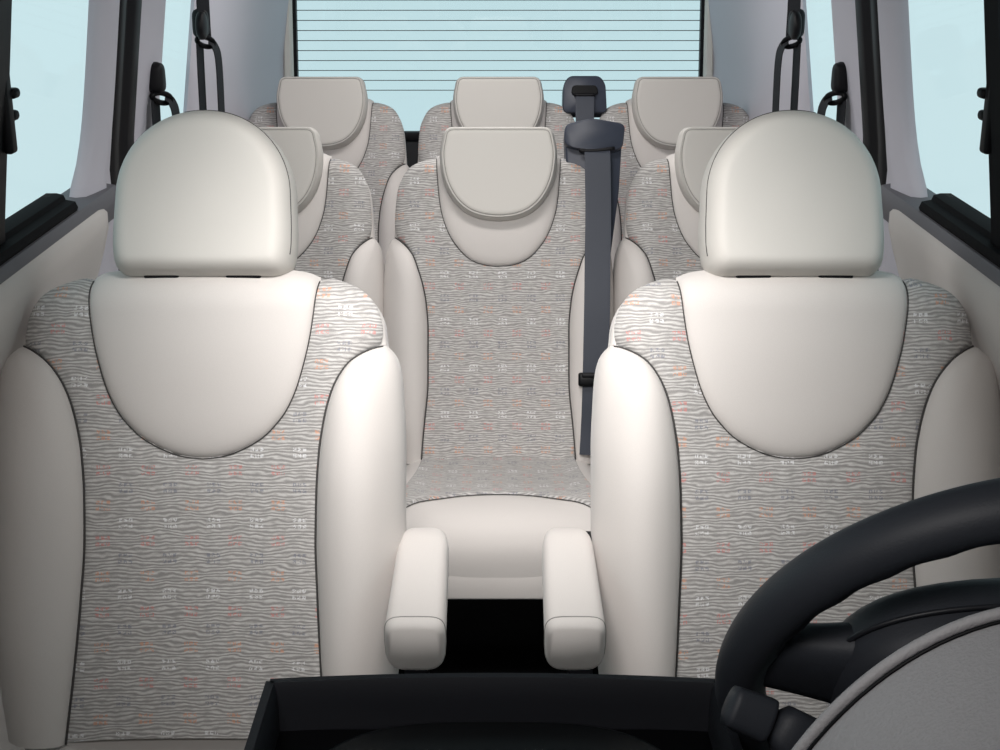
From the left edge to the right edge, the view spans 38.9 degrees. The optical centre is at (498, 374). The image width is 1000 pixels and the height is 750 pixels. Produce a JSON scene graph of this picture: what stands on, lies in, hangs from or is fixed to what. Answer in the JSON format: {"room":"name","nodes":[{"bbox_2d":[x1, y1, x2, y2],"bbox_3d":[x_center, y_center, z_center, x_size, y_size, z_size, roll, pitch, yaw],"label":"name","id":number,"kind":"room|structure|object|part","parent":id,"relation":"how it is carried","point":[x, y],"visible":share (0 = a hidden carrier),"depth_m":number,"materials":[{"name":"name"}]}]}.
{"room":"vehicle interior","nodes":[
{"label":"vehicle interior","id":0,"kind":"room"},
{"bbox_2d":[69,0,119,276],"bbox_3d":[-0.691,-0.248,2.596,0.122,1.480,0.215,0,18,0],"label":"trim","id":1,"kind":"structure","parent":0,"point":[91,175],"depth_m":2.51,"materials":[{"name":"grey plastic"}]},
{"bbox_2d":[134,0,288,142],"bbox_3d":[-0.658,-0.476,3.763,0.152,1.780,1.799,0,18,1],"label":"wall","id":2,"kind":"structure","parent":0,"point":[249,35],"depth_m":3.73,"materials":[{"name":"grey plastic"}]},
{"bbox_2d":[110,0,141,270],"bbox_3d":[-0.707,-0.176,2.825,0.136,1.760,0.195,0,18,0],"label":"seal","id":3,"kind":"object","parent":2,"relation":"attached to","point":[123,124],"visible":0.16,"depth_m":2.69,"materials":[{"name":"black rubber"}]},
{"bbox_2d":[149,62,179,125],"bbox_3d":[-0.685,-0.355,2.952,0.051,0.584,0.091,0,18,0],"label":"belt","id":4,"kind":"object","parent":2,"relation":"attached to","point":[157,83],"visible":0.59,"depth_m":2.86,"materials":[{"name":"black fabric"}]},
{"bbox_2d":[192,0,224,111],"bbox_3d":[-0.645,-0.670,3.102,0.047,0.911,0.123,3,18,8],"label":"belt","id":5,"kind":"object","parent":2,"relation":"attached to","point":[201,26],"visible":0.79,"depth_m":3.10,"materials":[{"name":"black fabric"}]},
{"bbox_3d":[-0.638,-0.751,3.044,0.022,0.060,0.066,0,18,0],"label":"height knob","id":6,"kind":"part","parent":5,"relation":"part of","materials":[{"name":"black plastic"}]},
{"bbox_2d":[405,141,418,167],"bbox_3d":[0.000,-0.368,4.808,1.500,0.900,0.060,0,18,0],"label":"wall","id":7,"kind":"structure","parent":0,"point":[411,146],"depth_m":4.66,"materials":[{"name":"black plastic"}]},
{"bbox_2d":[284,0,712,140],"bbox_3d":[0.000,-1.005,4.568,1.544,1.280,0.075,0,18,0],"label":"window","id":8,"kind":"structure","parent":7,"relation":"in","point":[291,69],"depth_m":4.54,"materials":[{"name":"clear glass"}]},
{"bbox_2d":[398,599,598,673],"bbox_3d":[0.000,0.772,2.889,1.700,0.040,4.700,0,18,0],"label":"floor","id":9,"kind":"structure","parent":0,"point":[483,635],"depth_m":3.31,"materials":[{"name":"black carpet"}]},
{"bbox_2d":[0,110,448,749],"bbox_3d":[-0.408,0.335,1.987,0.687,1.316,0.835,0,18,0],"label":"seat","id":10,"kind":"object","parent":9,"relation":"on","point":[203,437],"visible":0.92,"depth_m":2.05,"materials":[{"name":"fabric"}]},
{"bbox_3d":[-0.435,0.192,2.076,0.529,0.622,0.294,0,18,0],"label":"cloth panel","id":11,"kind":"part","parent":10,"relation":"part of","materials":[{"name":"grey fabric"}]},
{"bbox_3d":[-0.433,-0.018,2.091,0.336,0.260,0.128,0,18,0],"label":"shoulder panel","id":12,"kind":"part","parent":10,"relation":"part of","materials":[{"name":"beige leather"}]},
{"bbox_3d":[-0.442,0.223,2.110,0.569,0.685,0.352,0,18,0],"label":"backrest","id":13,"kind":"part","parent":10,"relation":"part of","materials":[{"name":"grey fabric"}]},
{"bbox_3d":[-0.111,0.310,2.016,0.081,0.099,0.317,0,18,0],"label":"armrest","id":14,"kind":"part","parent":10,"relation":"part of","materials":[{"name":"beige leather"}]},
{"bbox_2d":[260,127,384,317],"bbox_3d":[-0.509,0.085,3.039,0.514,1.170,0.676,0,18,0],"label":"seat","id":15,"kind":"object","parent":9,"relation":"on","point":[336,231],"visible":0.18,"depth_m":3.10,"materials":[{"name":"fabric"}]},
{"bbox_3d":[-0.509,-0.370,3.132,0.276,0.241,0.117,0,18,0],"label":"shoulder panel","id":16,"kind":"part","parent":15,"relation":"part of","materials":[{"name":"beige leather"}]},
{"bbox_3d":[-0.509,-0.146,3.126,0.458,0.634,0.265,0,18,0],"label":"cloth panel","id":17,"kind":"part","parent":15,"relation":"part of","materials":[{"name":"grey fabric"}]},
{"bbox_3d":[-0.509,-0.120,3.163,0.478,0.690,0.311,0,18,0],"label":"backrest","id":18,"kind":"part","parent":15,"relation":"part of","materials":[{"name":"beige leather"}]},
{"bbox_2d":[249,77,408,266],"bbox_3d":[-0.495,-0.213,3.941,0.514,1.170,0.676,0,18,0],"label":"seat","id":19,"kind":"object","parent":9,"relation":"on","point":[361,132],"visible":0.28,"depth_m":3.98,"materials":[{"name":"fabric"}]},
{"bbox_3d":[-0.495,-0.668,4.034,0.276,0.241,0.117,0,18,0],"label":"shoulder panel","id":20,"kind":"part","parent":19,"relation":"part of","materials":[{"name":"beige leather"}]},
{"bbox_3d":[-0.495,-0.419,4.065,0.478,0.690,0.311,0,18,0],"label":"backrest","id":21,"kind":"part","parent":19,"relation":"part of","materials":[{"name":"beige leather"}]},
{"bbox_2d":[383,119,624,673],"bbox_3d":[0.013,0.079,3.043,0.543,1.180,0.697,0,18,0],"label":"seat","id":22,"kind":"object","parent":9,"relation":"on","point":[484,272],"visible":0.86,"depth_m":3.10,"materials":[{"name":"fabric"}]},
{"bbox_3d":[-0.170,0.562,2.935,0.050,0.330,0.050,0,18,0],"label":"leg","id":23,"kind":"part","parent":22,"relation":"part of","materials":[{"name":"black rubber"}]},
{"bbox_3d":[0.000,-0.146,3.126,0.458,0.634,0.265,0,18,0],"label":"cloth panel","id":24,"kind":"part","parent":22,"relation":"part of","materials":[{"name":"grey fabric"}]},
{"bbox_3d":[0.000,-0.370,3.132,0.276,0.241,0.117,0,18,0],"label":"shoulder panel","id":25,"kind":"part","parent":22,"relation":"part of","materials":[{"name":"beige leather"}]},
{"bbox_2d":[406,460,590,577],"bbox_3d":[0.000,0.276,3.004,0.470,0.147,0.491,0,18,0],"label":"seat cushion","id":26,"kind":"object","parent":22,"relation":"on","point":[495,517],"depth_m":2.83,"materials":[{"name":"beige leather"}]},
{"bbox_3d":[0.170,0.562,2.935,0.050,0.330,0.050,0,18,0],"label":"leg","id":27,"kind":"part","parent":22,"relation":"part of","materials":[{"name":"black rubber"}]},
{"bbox_2d":[578,151,610,454],"bbox_3d":[0.211,-0.165,3.097,0.066,0.639,0.248,1,18,4],"label":"belt","id":28,"kind":"object","parent":22,"relation":"hanging from","point":[597,164],"visible":0.8,"depth_m":3.07,"materials":[{"name":"grey fabric"}]},
{"bbox_2d":[418,76,606,162],"bbox_3d":[0.028,-0.215,3.945,0.572,1.170,0.692,0,18,0],"label":"seat","id":29,"kind":"object","parent":9,"relation":"on","point":[477,101],"visible":0.27,"depth_m":3.95,"materials":[{"name":"fabric"}]},
{"bbox_3d":[0.000,-0.445,4.028,0.458,0.634,0.265,0,18,0],"label":"cloth panel","id":30,"kind":"part","parent":29,"relation":"part of","materials":[{"name":"grey fabric"}]},
{"bbox_3d":[0.000,-0.668,4.034,0.276,0.241,0.117,0,18,0],"label":"shoulder panel","id":31,"kind":"part","parent":29,"relation":"part of","materials":[{"name":"beige leather"}]},
{"bbox_2d":[576,96,593,121],"bbox_3d":[0.237,-0.504,3.996,0.055,0.557,0.239,1,18,4],"label":"belt","id":32,"kind":"object","parent":29,"relation":"hanging from","point":[584,104],"visible":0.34,"depth_m":4.00,"materials":[{"name":"grey fabric"}]},
{"bbox_2d":[244,607,999,749],"bbox_3d":[0.000,0.748,0.964,1.440,1.214,0.780,0,18,0],"label":"dashboard","id":33,"kind":"object","parent":9,"relation":"on","point":[940,690],"visible":0.99,"depth_m":1.16,"materials":[{"name":"black plastic"}]},
{"bbox_2d":[244,673,742,749],"bbox_3d":[-0.004,0.372,1.002,0.399,0.095,0.470,0,18,0],"label":"tray","id":34,"kind":"object","parent":33,"relation":"on","point":[418,711],"depth_m":1.20,"materials":[{"name":"black plastic"}]},
{"bbox_2d":[720,685,816,749],"bbox_3d":[0.316,0.375,0.966,0.308,0.247,0.285,0,18,0],"label":"column","id":35,"kind":"structure","parent":33,"relation":"attached to","point":[757,716],"depth_m":1.02,"materials":[{"name":"black plastic"}]},
{"bbox_2d":[715,478,999,749],"bbox_3d":[0.398,0.222,1.079,0.465,0.407,0.258,0,18,0],"label":"steering wheel","id":36,"kind":"object","parent":35,"relation":"attached to","point":[772,642],"visible":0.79,"depth_m":1.00,"materials":[{"name":"black plastic"}]},
{"bbox_2d":[791,607,999,749],"bbox_3d":[0.345,0.354,0.746,0.418,0.329,0.383,0,18,0],"label":"hood","id":37,"kind":"object","parent":33,"relation":"attached to","point":[940,690],"depth_m":0.85,"materials":[{"name":"grey plastic"}]},
{"bbox_2d":[600,77,748,269],"bbox_3d":[0.502,-0.213,3.941,0.514,1.170,0.676,0,18,0],"label":"seat","id":38,"kind":"object","parent":9,"relation":"on","point":[659,109],"visible":0.22,"depth_m":3.95,"materials":[{"name":"fabric"}]},
{"bbox_3d":[0.502,-0.668,4.034,0.276,0.241,0.117,0,18,0],"label":"shoulder panel","id":39,"kind":"part","parent":38,"relation":"part of","materials":[{"name":"beige leather"}]},
{"bbox_2d":[613,127,737,314],"bbox_3d":[0.511,0.085,3.039,0.514,1.170,0.676,0,18,0],"label":"seat","id":40,"kind":"object","parent":9,"relation":"on","point":[660,240],"visible":0.23,"depth_m":3.11,"materials":[{"name":"fabric"}]},
{"bbox_3d":[0.511,-0.120,3.163,0.478,0.690,0.311,0,18,0],"label":"backrest","id":41,"kind":"part","parent":40,"relation":"part of","materials":[{"name":"beige leather"}]},
{"bbox_3d":[0.511,-0.146,3.126,0.458,0.634,0.265,0,18,0],"label":"cloth panel","id":42,"kind":"part","parent":40,"relation":"part of","materials":[{"name":"grey fabric"}]},
{"bbox_3d":[0.511,-0.370,3.132,0.276,0.241,0.117,0,18,0],"label":"shoulder panel","id":43,"kind":"part","parent":40,"relation":"part of","materials":[{"name":"beige leather"}]},
{"bbox_2d":[542,110,999,717],"bbox_3d":[0.403,0.335,1.987,0.696,1.316,0.835,0,18,0],"label":"seat","id":44,"kind":"object","parent":9,"relation":"on","point":[755,406],"visible":0.84,"depth_m":2.05,"materials":[{"name":"fabric"}]},
{"bbox_3d":[0.102,0.310,2.016,0.081,0.099,0.317,0,18,0],"label":"armrest","id":45,"kind":"part","parent":44,"relation":"part of","materials":[{"name":"beige leather"}]},
{"bbox_3d":[0.442,0.223,2.110,0.569,0.685,0.352,0,18,0],"label":"backrest","id":46,"kind":"part","parent":44,"relation":"part of","materials":[{"name":"beige leather"}]},
{"bbox_3d":[0.433,-0.018,2.091,0.336,0.260,0.128,0,18,0],"label":"shoulder panel","id":47,"kind":"part","parent":44,"relation":"part of","materials":[{"name":"beige leather"}]},
{"bbox_3d":[0.435,0.192,2.076,0.529,0.622,0.294,0,18,0],"label":"cloth panel","id":48,"kind":"part","parent":44,"relation":"part of","materials":[{"name":"grey fabric"}]},
{"bbox_2d":[708,0,862,142],"bbox_3d":[0.658,-0.476,3.763,0.150,1.780,1.799,0,18,-1],"label":"wall","id":49,"kind":"structure","parent":0,"point":[747,35],"depth_m":3.72,"materials":[{"name":"grey plastic"}]},
{"bbox_2d":[772,0,804,111],"bbox_3d":[0.640,-0.669,3.100,0.051,0.911,0.121,0,18,0],"label":"belt","id":50,"kind":"object","parent":49,"relation":"attached to","point":[795,26],"visible":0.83,"depth_m":3.10,"materials":[{"name":"black fabric"}]},
{"bbox_3d":[0.638,-0.751,3.044,0.022,0.060,0.066,0,18,0],"label":"height knob","id":51,"kind":"part","parent":50,"relation":"part of","materials":[{"name":"black plastic"}]},
{"bbox_2d":[817,62,847,125],"bbox_3d":[0.685,-0.355,2.952,0.051,0.584,0.091,0,18,0],"label":"belt","id":52,"kind":"object","parent":49,"relation":"attached to","point":[839,83],"visible":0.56,"depth_m":2.86,"materials":[{"name":"black fabric"}]},
{"bbox_2d":[855,0,886,270],"bbox_3d":[0.707,-0.176,2.825,0.136,1.760,0.195,0,18,0],"label":"seal","id":53,"kind":"object","parent":49,"relation":"attached to","point":[873,124],"visible":0.16,"depth_m":2.69,"materials":[{"name":"black rubber"}]},
{"bbox_2d":[877,0,927,276],"bbox_3d":[0.691,-0.248,2.596,0.122,1.480,0.215,0,18,0],"label":"trim","id":54,"kind":"structure","parent":0,"point":[905,175],"depth_m":2.51,"materials":[{"name":"grey plastic"}]},
{"bbox_3d":[0.000,0.687,0.248,1.680,1.780,1.920,0,18,0],"label":"wall","id":55,"kind":"structure","parent":0,"visible":0},
{"bbox_2d":[0,183,115,749],"bbox_3d":[-0.749,0.303,1.999,0.112,0.910,1.605,0,18,0],"label":"door","id":56,"kind":"structure","parent":55,"relation":"in","point":[55,240],"depth_m":2.22,"materials":[{"name":"grey plastic"}]},
{"bbox_2d":[0,0,19,244],"bbox_3d":[-0.699,-0.393,1.713,0.108,0.652,1.500,0,18,0],"label":"window","id":57,"kind":"structure","parent":56,"relation":"attached to","point":[8,140],"depth_m":2.03,"materials":[{"name":"plastic"}]},
{"bbox_3d":[-0.707,-0.383,2.035,0.014,0.130,0.026,0,18,0],"label":"catch plate","id":58,"kind":"part","parent":57,"relation":"part of","materials":[{"name":"black plastic"}]},
{"bbox_2d":[881,183,999,391],"bbox_3d":[0.749,0.303,1.999,0.112,0.910,1.605,0,18,0],"label":"door","id":59,"kind":"structure","parent":55,"relation":"in","point":[941,240],"depth_m":2.21,"materials":[{"name":"grey plastic"}]},
{"bbox_2d":[977,0,999,246],"bbox_3d":[0.696,-0.393,1.713,0.110,0.652,1.500,0,18,0],"label":"window frame","id":60,"kind":"structure","parent":59,"relation":"attached to","point":[990,116],"depth_m":2.02,"materials":[{"name":"plastic"}]},
{"bbox_3d":[0.707,-0.383,2.035,0.014,0.130,0.026,0,18,0],"label":"catch plate","id":61,"kind":"part","parent":60,"relation":"part of","materials":[{"name":"black plastic"}]}
]}

